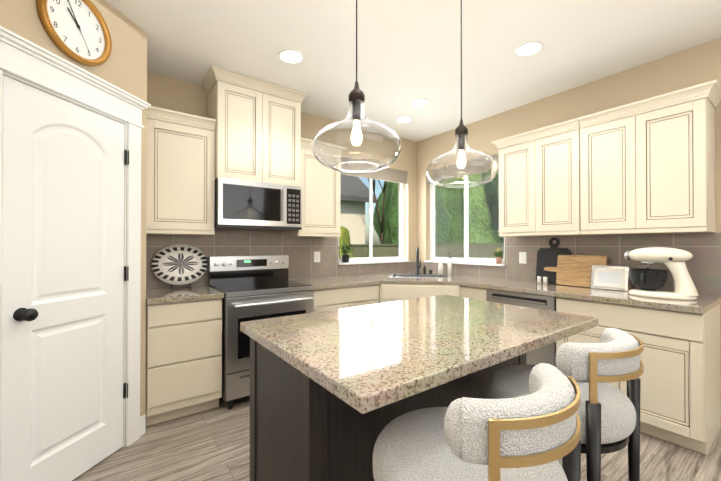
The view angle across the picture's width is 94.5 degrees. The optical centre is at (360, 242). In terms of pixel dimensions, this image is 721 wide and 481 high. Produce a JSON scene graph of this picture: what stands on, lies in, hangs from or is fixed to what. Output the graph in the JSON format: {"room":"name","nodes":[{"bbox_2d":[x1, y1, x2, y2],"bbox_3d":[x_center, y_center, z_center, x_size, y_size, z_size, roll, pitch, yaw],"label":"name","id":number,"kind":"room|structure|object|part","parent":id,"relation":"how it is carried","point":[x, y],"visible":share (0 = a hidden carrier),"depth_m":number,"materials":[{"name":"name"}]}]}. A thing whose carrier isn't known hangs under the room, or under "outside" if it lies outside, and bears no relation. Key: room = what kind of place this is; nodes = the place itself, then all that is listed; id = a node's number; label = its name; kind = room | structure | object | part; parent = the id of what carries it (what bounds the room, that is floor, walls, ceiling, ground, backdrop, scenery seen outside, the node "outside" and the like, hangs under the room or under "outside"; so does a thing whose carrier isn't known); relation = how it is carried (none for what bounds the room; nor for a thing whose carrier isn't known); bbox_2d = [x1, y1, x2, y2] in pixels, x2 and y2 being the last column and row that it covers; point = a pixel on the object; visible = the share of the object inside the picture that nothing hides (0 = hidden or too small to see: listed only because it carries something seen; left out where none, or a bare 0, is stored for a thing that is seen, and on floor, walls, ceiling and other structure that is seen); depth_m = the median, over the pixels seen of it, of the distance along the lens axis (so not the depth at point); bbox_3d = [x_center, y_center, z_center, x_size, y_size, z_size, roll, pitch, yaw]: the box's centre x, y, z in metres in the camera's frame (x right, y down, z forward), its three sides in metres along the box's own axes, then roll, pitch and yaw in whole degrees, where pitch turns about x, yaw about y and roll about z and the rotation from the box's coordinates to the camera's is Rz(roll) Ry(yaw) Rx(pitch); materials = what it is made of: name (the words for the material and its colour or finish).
{"room":"kitchen","nodes":[
{"label":"kitchen","id":0,"kind":"room"},
{"bbox_2d":[0,0,146,446],"bbox_3d":[-1.626,-0.077,1.737,0.120,2.740,1.130,0,0,10],"label":"wall","id":1,"kind":"structure","parent":0,"point":[123,67],"depth_m":2.12,"materials":[{"name":"paint"}]},
{"bbox_2d":[0,75,123,480],"bbox_3d":[-1.538,0.264,1.801,0.107,2.038,0.626,0,0,10],"label":"pantry door","id":2,"kind":"structure","parent":1,"relation":"in","point":[63,276],"depth_m":1.74,"materials":[{"name":"white wood"}]},
{"bbox_3d":[-1.563,0.336,1.561,0.072,0.062,0.062,0,0,10],"label":"pantry door knob","id":3,"kind":"part","parent":2,"relation":"part of","materials":[{"name":"black metal"}]},
{"bbox_2d":[36,0,111,65],"bbox_3d":[-1.530,-1.177,1.809,0.042,0.380,0.380,0,0,10],"label":"wall clock","id":4,"kind":"object","parent":1,"relation":"attached to","point":[77,25],"visible":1,"depth_m":1.81,"materials":[{"name":"gold metal"}]},
{"bbox_2d":[0,26,150,446],"bbox_3d":[-1.582,0.177,1.809,0.180,2.232,0.912,0,0,10],"label":"door frame","id":5,"kind":"structure","parent":1,"relation":"attached to","point":[30,63],"depth_m":2.08,"materials":[{"name":"white wood"}]},
{"bbox_2d":[123,150,128,397],"bbox_3d":[-1.489,0.195,2.116,0.023,1.574,0.015,0,0,10],"label":"door hinges","id":6,"kind":"structure","parent":1,"relation":"attached to","point":[125,163],"depth_m":2.11,"materials":[{"name":"black"}]},
{"bbox_2d":[140,414,145,435],"bbox_3d":[-1.571,1.228,1.728,0.014,0.130,1.109,0,0,10],"label":"baseboard","id":7,"kind":"structure","parent":1,"relation":"attached to","point":[142,423],"depth_m":2.25,"materials":[{"name":"white wood"}]},
{"bbox_2d":[147,72,416,302],"bbox_3d":[-0.823,-0.065,3.601,4.220,2.740,0.160,0,0,-36],"label":"wall","id":8,"kind":"structure","parent":0,"point":[168,93],"depth_m":3.69,"materials":[{"name":"paint"}]},
{"bbox_2d":[146,106,215,234],"bbox_3d":[-1.510,-0.549,2.772,0.497,0.960,0.364,0,0,-36],"label":"upper cabinet","id":9,"kind":"object","parent":8,"relation":"attached to","point":[180,173],"visible":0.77,"depth_m":2.65,"materials":[{"name":"beige wood"}]},
{"bbox_2d":[201,66,307,186],"bbox_3d":[-0.984,-0.986,3.124,0.864,0.898,0.424,0,0,-36],"label":"upper cabinet","id":10,"kind":"object","parent":8,"relation":"attached to","point":[258,131],"visible":0.77,"depth_m":2.95,"materials":[{"name":"beige wood"}]},
{"bbox_2d":[214,177,301,230],"bbox_3d":[-0.972,-0.332,3.105,0.756,0.410,0.462,0,0,-36],"label":"over-the-range microwave","id":11,"kind":"object","parent":10,"relation":"attached to","point":[245,205],"visible":1,"depth_m":2.93,"materials":[{"name":"silver metal"}]},
{"bbox_2d":[146,229,415,288],"bbox_3d":[-0.514,0.134,3.720,3.238,0.513,0.008,0,0,-36],"label":"backsplash","id":12,"kind":"structure","parent":8,"relation":"attached to","point":[299,251],"depth_m":3.44,"materials":[{"name":"tile"}]},
{"bbox_2d":[314,251,319,261],"bbox_3d":[-0.486,0.156,3.731,0.076,0.120,0.006,0,0,-36],"label":"outlet","id":13,"kind":"object","parent":12,"relation":"attached to","point":[316,256],"visible":1,"depth_m":3.73,"materials":[{"name":"white plastic"}]},
{"bbox_2d":[285,138,340,236],"bbox_3d":[-0.474,-0.544,3.534,0.544,0.960,0.364,0,0,-36],"label":"upper cabinet","id":14,"kind":"object","parent":8,"relation":"attached to","point":[320,184],"visible":0.48,"depth_m":3.39,"materials":[{"name":"beige wood"}]},
{"bbox_2d":[338,176,403,262],"bbox_3d":[0.133,-0.365,4.337,1.150,1.253,0.060,0,0,-36],"label":"window","id":15,"kind":"structure","parent":8,"relation":"in","point":[400,198],"depth_m":4.43,"materials":[{"name":"white plastic"}]},
{"bbox_2d":[340,168,406,183],"bbox_3d":[0.178,-0.904,4.279,1.138,0.172,0.042,0,0,-36],"label":"window shade","id":16,"kind":"object","parent":15,"relation":"attached to","point":[392,175],"visible":0.65,"depth_m":4.38,"materials":[{"name":"beige fabric"}]},
{"bbox_2d":[338,260,409,264],"bbox_3d":[0.184,0.249,4.263,1.148,0.022,0.112,0,0,-36],"label":"sill","id":17,"kind":"structure","parent":8,"relation":"attached to","point":[371,262],"depth_m":4.21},
{"bbox_2d":[338,244,352,262],"bbox_3d":[-0.176,0.120,4.010,0.227,0.230,0.267,0,0,-36],"label":"potted plant","id":18,"kind":"object","parent":17,"relation":"on","point":[346,249],"visible":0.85,"depth_m":3.97,"materials":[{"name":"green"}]},
{"bbox_2d":[72,395,720,480],"bbox_3d":[1.055,1.327,0.902,4.380,0.080,6.720,0,0,-36],"label":"floor","id":19,"kind":"structure","parent":0,"point":[212,444],"depth_m":2.01,"materials":[{"name":"brown wood"}]},
{"bbox_2d":[146,298,221,425],"bbox_3d":[-1.439,0.861,2.663,0.493,0.874,0.608,0,0,-36],"label":"base cabinet","id":20,"kind":"object","parent":19,"relation":"on","point":[183,358],"visible":0.88,"depth_m":2.41,"materials":[{"name":"beige wood"}]},
{"bbox_2d":[146,285,223,304],"bbox_3d":[-1.432,0.404,2.656,0.500,0.040,0.633,0,0,-36],"label":"countertop","id":21,"kind":"structure","parent":20,"relation":"on","point":[171,295],"depth_m":2.50,"materials":[{"name":"stone"}]},
{"bbox_2d":[208,255,313,409],"bbox_3d":[-0.886,0.712,2.980,0.752,1.177,0.701,0,0,-36],"label":"range","id":22,"kind":"object","parent":19,"relation":"on","point":[252,288],"visible":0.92,"depth_m":2.75,"materials":[{"name":"silver metal"}]},
{"bbox_2d":[313,284,378,311],"bbox_3d":[-0.297,0.867,3.503,0.796,0.874,0.608,0,0,-36],"label":"base cabinet","id":23,"kind":"object","parent":19,"relation":"on","point":[337,298],"visible":0.17,"depth_m":3.24,"materials":[{"name":"beige wood"}]},
{"bbox_2d":[250,338,525,480],"bbox_3d":[0.216,0.855,1.746,1.401,0.873,0.606,0,0,-36],"label":"kitchen island","id":24,"kind":"object","parent":19,"relation":"on","point":[303,427],"visible":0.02,"depth_m":1.25,"materials":[{"name":"brown wood"}]},
{"bbox_2d":[240,295,597,413],"bbox_3d":[0.311,0.395,1.621,1.475,0.042,0.970,0,0,-36],"label":"island countertop","id":25,"kind":"structure","parent":24,"relation":"on","point":[364,359],"depth_m":1.28,"materials":[{"name":"stone"}]},
{"bbox_2d":[380,284,459,302],"bbox_3d":[0.624,0.867,3.563,0.806,0.874,0.340,0,0,9],"label":"base cabinet","id":26,"kind":"object","parent":19,"relation":"on","point":[393,292],"visible":0.15,"depth_m":3.41,"materials":[{"name":"beige wood"}]},
{"bbox_2d":[289,271,720,313],"bbox_3d":[0.863,0.405,2.922,1.980,0.040,2.923,0,0,-36],"label":"countertop","id":27,"kind":"structure","parent":26,"relation":"on","point":[702,304],"depth_m":2.95,"materials":[{"name":"stone"}]},
{"bbox_2d":[415,247,420,273],"bbox_3d":[0.714,0.223,4.147,0.190,0.340,0.185,0,0,-36],"label":"faucet","id":28,"kind":"object","parent":27,"relation":"on","point":[417,261],"visible":1,"depth_m":4.22,"materials":[{"name":"black metal"}]},
{"bbox_2d":[389,274,447,277],"bbox_3d":[0.683,0.471,3.957,0.660,0.166,0.420,0,0,9],"label":"sink","id":29,"kind":"object","parent":27,"relation":"in","point":[421,275],"visible":0.23,"depth_m":4.11,"materials":[{"name":"silver metal"}]},
{"bbox_2d":[438,260,442,273],"bbox_3d":[1.024,0.308,4.256,0.062,0.170,0.062,0,0,-36],"label":"soap bottle","id":30,"kind":"object","parent":27,"relation":"on","point":[440,267],"visible":1,"depth_m":4.23,"materials":[{"name":"white plastic"}]},
{"bbox_2d":[447,253,451,274],"bbox_3d":[1.103,0.261,4.134,0.073,0.264,0.056,0,0,-36],"label":"soap pump","id":31,"kind":"object","parent":27,"relation":"on","point":[449,262],"visible":1,"depth_m":4.12,"materials":[{"name":"white plastic"}]},
{"bbox_2d":[537,276,541,282],"bbox_3d":[1.720,0.354,3.203,0.037,0.065,0.037,0,0,-36],"label":"shaker","id":32,"kind":"object","parent":27,"relation":"on","point":[539,279],"visible":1,"depth_m":3.19,"materials":[{"name":"white ceramic"}]},
{"bbox_2d":[543,277,547,283],"bbox_3d":[1.753,0.354,3.159,0.037,0.065,0.037,0,0,-36],"label":"shaker","id":33,"kind":"object","parent":27,"relation":"on","point":[545,280],"visible":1,"depth_m":3.15,"materials":[{"name":"white ceramic"}]},
{"bbox_2d":[536,237,570,283],"bbox_3d":[1.841,0.166,3.182,0.016,0.440,0.300,9,-6,-36],"label":"cutting board","id":34,"kind":"object","parent":27,"relation":"on","point":[547,257],"visible":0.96,"depth_m":3.20,"materials":[{"name":"black wood"}]},
{"bbox_2d":[544,255,606,286],"bbox_3d":[1.910,0.247,2.990,0.020,0.275,0.500,11,-7,-36],"label":"cutting board","id":35,"kind":"object","parent":27,"relation":"on","point":[573,270],"visible":0.9,"depth_m":2.96,"materials":[{"name":"brown wood"}]},
{"bbox_2d":[591,265,628,290],"bbox_3d":[2.043,0.285,2.734,0.018,0.195,0.255,13,-8,-36],"label":"photo frame","id":36,"kind":"object","parent":27,"relation":"on","point":[611,277],"visible":0.98,"depth_m":2.72,"materials":[{"name":"silver metal"}]},
{"bbox_2d":[624,247,698,299],"bbox_3d":[2.112,0.205,2.361,0.268,0.352,0.401,0,0,-36],"label":"stand mixer","id":37,"kind":"object","parent":27,"relation":"on","point":[647,282],"visible":1,"depth_m":2.32,"materials":[{"name":"beige plastic"}]},
{"bbox_2d":[460,286,486,300],"bbox_3d":[1.339,0.866,3.429,0.608,0.874,0.306,0,0,-36],"label":"base cabinet","id":38,"kind":"object","parent":19,"relation":"on","point":[473,293],"visible":0.04,"depth_m":3.24,"materials":[{"name":"beige wood"}]},
{"bbox_2d":[487,289,556,366],"bbox_3d":[1.603,0.865,3.056,0.625,0.872,0.602,0,0,-36],"label":"dishwasher","id":39,"kind":"object","parent":19,"relation":"on","point":[546,354],"visible":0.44,"depth_m":2.77,"materials":[{"name":"silver metal"}]},
{"bbox_2d":[488,376,580,480],"bbox_3d":[0.312,0.827,0.954,0.490,0.918,0.531,0,0,-36],"label":"frame","id":40,"kind":"object","parent":19,"relation":"on","point":[568,452],"visible":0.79,"depth_m":0.70,"materials":[{"name":"gold metal"}]},
{"bbox_2d":[373,408,567,480],"bbox_3d":[0.300,0.645,0.971,0.529,0.126,0.529,0,0,9],"label":"seat cushion","id":41,"kind":"object","parent":40,"relation":"on","point":[399,449],"depth_m":0.94,"materials":[{"name":"fabric"}]},
{"bbox_2d":[425,363,575,480],"bbox_3d":[0.411,0.417,0.822,0.463,0.130,0.178,0,0,-36],"label":"backrest","id":42,"kind":"object","parent":40,"relation":"on","point":[450,443],"depth_m":0.74,"materials":[{"name":"fabric"}]},
{"bbox_2d":[581,335,643,480],"bbox_3d":[0.828,0.830,1.382,0.490,0.918,0.531,0,0,-34],"label":"frame","id":43,"kind":"object","parent":19,"relation":"on","point":[593,448],"visible":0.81,"depth_m":1.12,"materials":[{"name":"gold metal"}]},
{"bbox_2d":[487,364,635,443],"bbox_3d":[0.816,0.648,1.400,0.529,0.126,0.529,0,0,-30],"label":"seat cushion","id":44,"kind":"object","parent":43,"relation":"on","point":[618,417],"depth_m":1.22,"materials":[{"name":"fabric"}]},
{"bbox_2d":[555,328,639,407],"bbox_3d":[0.920,0.420,1.248,0.463,0.130,0.181,0,0,-33],"label":"backrest","id":45,"kind":"object","parent":43,"relation":"on","point":[572,359],"depth_m":1.16,"materials":[{"name":"fabric"}]},
{"bbox_2d":[556,297,720,454],"bbox_3d":[2.034,0.860,2.484,0.608,0.874,0.825,0,0,-36],"label":"base cabinet","id":46,"kind":"object","parent":19,"relation":"on","point":[680,378],"visible":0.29,"depth_m":2.13,"materials":[{"name":"beige wood"}]},
{"bbox_2d":[105,0,720,141],"bbox_3d":[1.055,-1.503,0.921,4.380,0.100,6.720,0,0,-36],"label":"ceiling","id":47,"kind":"structure","parent":0,"point":[408,51],"depth_m":2.43,"materials":[{"name":"white paint"}]},
{"bbox_2d":[278,49,303,63],"bbox_3d":[-0.537,-1.438,2.579,0.200,0.006,0.200,0,0,-36],"label":"recessed light","id":48,"kind":"object","parent":47,"relation":"in","point":[288,56],"visible":1,"depth_m":2.57,"materials":[{"name":"white"}]},
{"bbox_2d":[348,0,364,101],"bbox_3d":[-0.016,-0.977,1.395,0.124,0.943,0.124,0,0,-36],"label":"cord","id":49,"kind":"object","parent":47,"relation":"hanging from","point":[356,92],"visible":0.65,"depth_m":1.38,"materials":[{"name":"brown metal"}]},
{"bbox_2d":[311,99,401,172],"bbox_3d":[-0.016,-0.459,1.392,0.374,0.292,0.374,0,0,-36],"label":"shade","id":50,"kind":"object","parent":49,"relation":"hanging from","point":[356,140],"visible":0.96,"depth_m":1.26,"materials":[{"name":"clear glass"}]},
{"bbox_2d":[396,116,412,122],"bbox_3d":[0.511,-1.430,3.872,0.200,0.006,0.200,0,0,-36],"label":"recessed light","id":51,"kind":"object","parent":47,"relation":"in","point":[405,119],"visible":1,"depth_m":3.86,"materials":[{"name":"white"}]},
{"bbox_2d":[410,98,429,106],"bbox_3d":[0.605,-1.433,3.407,0.200,0.006,0.200,0,0,-36],"label":"recessed light","id":52,"kind":"object","parent":47,"relation":"in","point":[420,102],"visible":1,"depth_m":3.40,"materials":[{"name":"white"}]},
{"bbox_2d":[455,0,467,135],"bbox_3d":[0.548,-0.974,1.810,0.124,0.943,0.124,0,0,-36],"label":"cord","id":53,"kind":"object","parent":47,"relation":"hanging from","point":[461,128],"visible":0.75,"depth_m":1.80,"materials":[{"name":"brown metal"}]},
{"bbox_2d":[426,133,498,188],"bbox_3d":[0.548,-0.456,1.807,0.374,0.292,0.374,0,0,-36],"label":"shade","id":54,"kind":"object","parent":53,"relation":"hanging from","point":[462,164],"visible":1,"depth_m":1.68,"materials":[{"name":"clear glass"}]},
{"bbox_2d":[514,41,543,56],"bbox_3d":[1.250,-1.439,2.479,0.200,0.006,0.200,0,0,-36],"label":"recessed light","id":55,"kind":"object","parent":47,"relation":"in","point":[528,49],"visible":1,"depth_m":2.48,"materials":[{"name":"white"}]},
{"bbox_2d":[417,38,720,328],"bbox_3d":[2.755,-0.074,2.161,0.160,2.740,6.400,0,0,-36],"label":"wall","id":56,"kind":"structure","parent":0,"point":[695,65],"depth_m":2.99,"materials":[{"name":"paint"}]},
{"bbox_2d":[427,154,498,182],"bbox_3d":[1.260,-0.905,4.114,0.042,0.172,1.138,0,0,-36],"label":"window shade","id":57,"kind":"object","parent":56,"relation":"attached to","point":[496,156],"visible":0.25,"depth_m":3.73,"materials":[{"name":"beige fabric"}]},
{"bbox_2d":[424,260,504,265],"bbox_3d":[1.251,0.247,4.100,0.112,0.022,1.148,0,0,-36],"label":"sill","id":58,"kind":"structure","parent":56,"relation":"attached to","point":[473,263],"depth_m":3.97,"materials":[{"name":"white paint"}]},
{"bbox_2d":[492,248,502,263],"bbox_3d":[1.548,0.145,3.721,0.145,0.177,0.106,0,0,-36],"label":"potted plant","id":59,"kind":"object","parent":58,"relation":"on","point":[498,254],"visible":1,"depth_m":3.70,"materials":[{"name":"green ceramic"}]},
{"bbox_2d":[430,180,504,263],"bbox_3d":[1.321,-0.366,4.156,0.060,1.253,1.150,0,0,-36],"label":"window","id":60,"kind":"structure","parent":56,"relation":"in","point":[432,229],"depth_m":4.17,"materials":[{"name":"white plastic"}]},
{"bbox_2d":[492,118,580,236],"bbox_3d":[1.699,-0.546,3.155,0.364,0.959,0.777,0,0,-36],"label":"upper cabinet","id":61,"kind":"object","parent":56,"relation":"attached to","point":[539,181],"visible":0.98,"depth_m":3.00,"materials":[{"name":"beige wood"}]},
{"bbox_2d":[419,233,720,296],"bbox_3d":[1.656,0.163,3.508,0.008,0.452,2.925,0,0,-36],"label":"backsplash","id":62,"kind":"structure","parent":56,"relation":"attached to","point":[703,264],"depth_m":2.81,"materials":[{"name":"tile"}]},
{"bbox_2d":[519,252,526,263],"bbox_3d":[1.684,0.154,3.458,0.006,0.120,0.076,0,0,-36],"label":"electrical outlet plate","id":63,"kind":"object","parent":62,"relation":"attached to","point":[522,257],"visible":1,"depth_m":3.46,"materials":[{"name":"white plastic"}]},
{"bbox_2d":[578,80,720,234],"bbox_3d":[2.163,-0.550,2.524,0.364,0.960,0.784,0,0,-36],"label":"upper cabinet","id":64,"kind":"object","parent":56,"relation":"attached to","point":[647,166],"visible":1,"depth_m":2.38,"materials":[{"name":"beige wood"}]},
{"label":"outside","id":65,"kind":"structure","parent":0,"visible":0},
{"bbox_3d":[0.629,1.937,8.280,32.000,0.100,34.000,0,0,-36],"label":"ground","id":66,"kind":"structure","parent":65,"visible":0},
{"bbox_2d":[339,226,353,257],"bbox_3d":[-0.822,0.708,8.129,1.470,2.880,1.495,0,0,-36],"label":"shrub","id":67,"kind":"object","parent":66,"relation":"on","point":[344,233],"depth_m":7.88,"materials":[{"name":"green plant"}]},
{"bbox_2d":[340,200,364,243],"bbox_3d":[-4.835,0.004,14.541,8.600,3.850,5.460,0,0,-36],"label":"house","id":68,"kind":"structure","parent":66,"relation":"on","point":[351,225],"depth_m":14.59,"materials":[{"name":"white"}]},
{"bbox_2d":[340,174,377,202],"bbox_3d":[-4.893,-3.146,14.557,9.500,2.750,6.200,0,0,-36],"label":"roof","id":69,"kind":"structure","parent":68,"relation":"on","point":[352,193],"depth_m":14.70,"materials":[{"name":"grey"}]},
{"bbox_2d":[367,178,386,243],"bbox_3d":[0.537,-1.224,11.993,2.249,6.272,3.541,0,0,-36],"label":"bare tree","id":70,"kind":"object","parent":66,"relation":"on","point":[377,206],"depth_m":12.54,"materials":[{"name":"brown plant"}]},
{"bbox_2d":[373,181,451,243],"bbox_3d":[2.412,-0.582,13.708,3.643,6.005,3.772,0,0,-36],"label":"tree","id":71,"kind":"object","parent":66,"relation":"on","point":[390,226],"depth_m":12.40,"materials":[{"name":"green plant"}]},
{"bbox_2d":[351,243,503,258],"bbox_3d":[0.844,0.904,2.661,13.680,1.890,12.680,0,0,-36],"label":"fence","id":72,"kind":"object","parent":66,"relation":"on","point":[480,250],"depth_m":10.33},
{"bbox_2d":[442,184,503,242],"bbox_3d":[5.459,-1.164,12.974,5.142,8.977,5.325,0,0,-36],"label":"tree","id":73,"kind":"object","parent":66,"relation":"on","point":[481,216],"depth_m":11.23,"materials":[{"name":"green plant"}]},
{"bbox_2d":[485,169,503,239],"bbox_3d":[6.573,-1.376,10.443,4.928,9.558,5.103,0,0,-36],"label":"tree","id":74,"kind":"object","parent":66,"relation":"on","point":[491,190],"depth_m":10.49,"materials":[{"name":"green plant"}]},
{"bbox_3d":[-1.549,0.284,2.872,0.146,0.200,0.123,0,0,-36],"label":"platter","id":75,"kind":"object","parent":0,"visible":0},
{"bbox_2d":[151,244,206,284],"bbox_3d":[-1.552,0.181,2.876,0.430,0.360,0.028,0,-11,-36],"label":"platter","id":76,"kind":"object","parent":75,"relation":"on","point":[178,264],"visible":0.96,"depth_m":2.86,"materials":[{"name":"white ceramic"}]}
]}

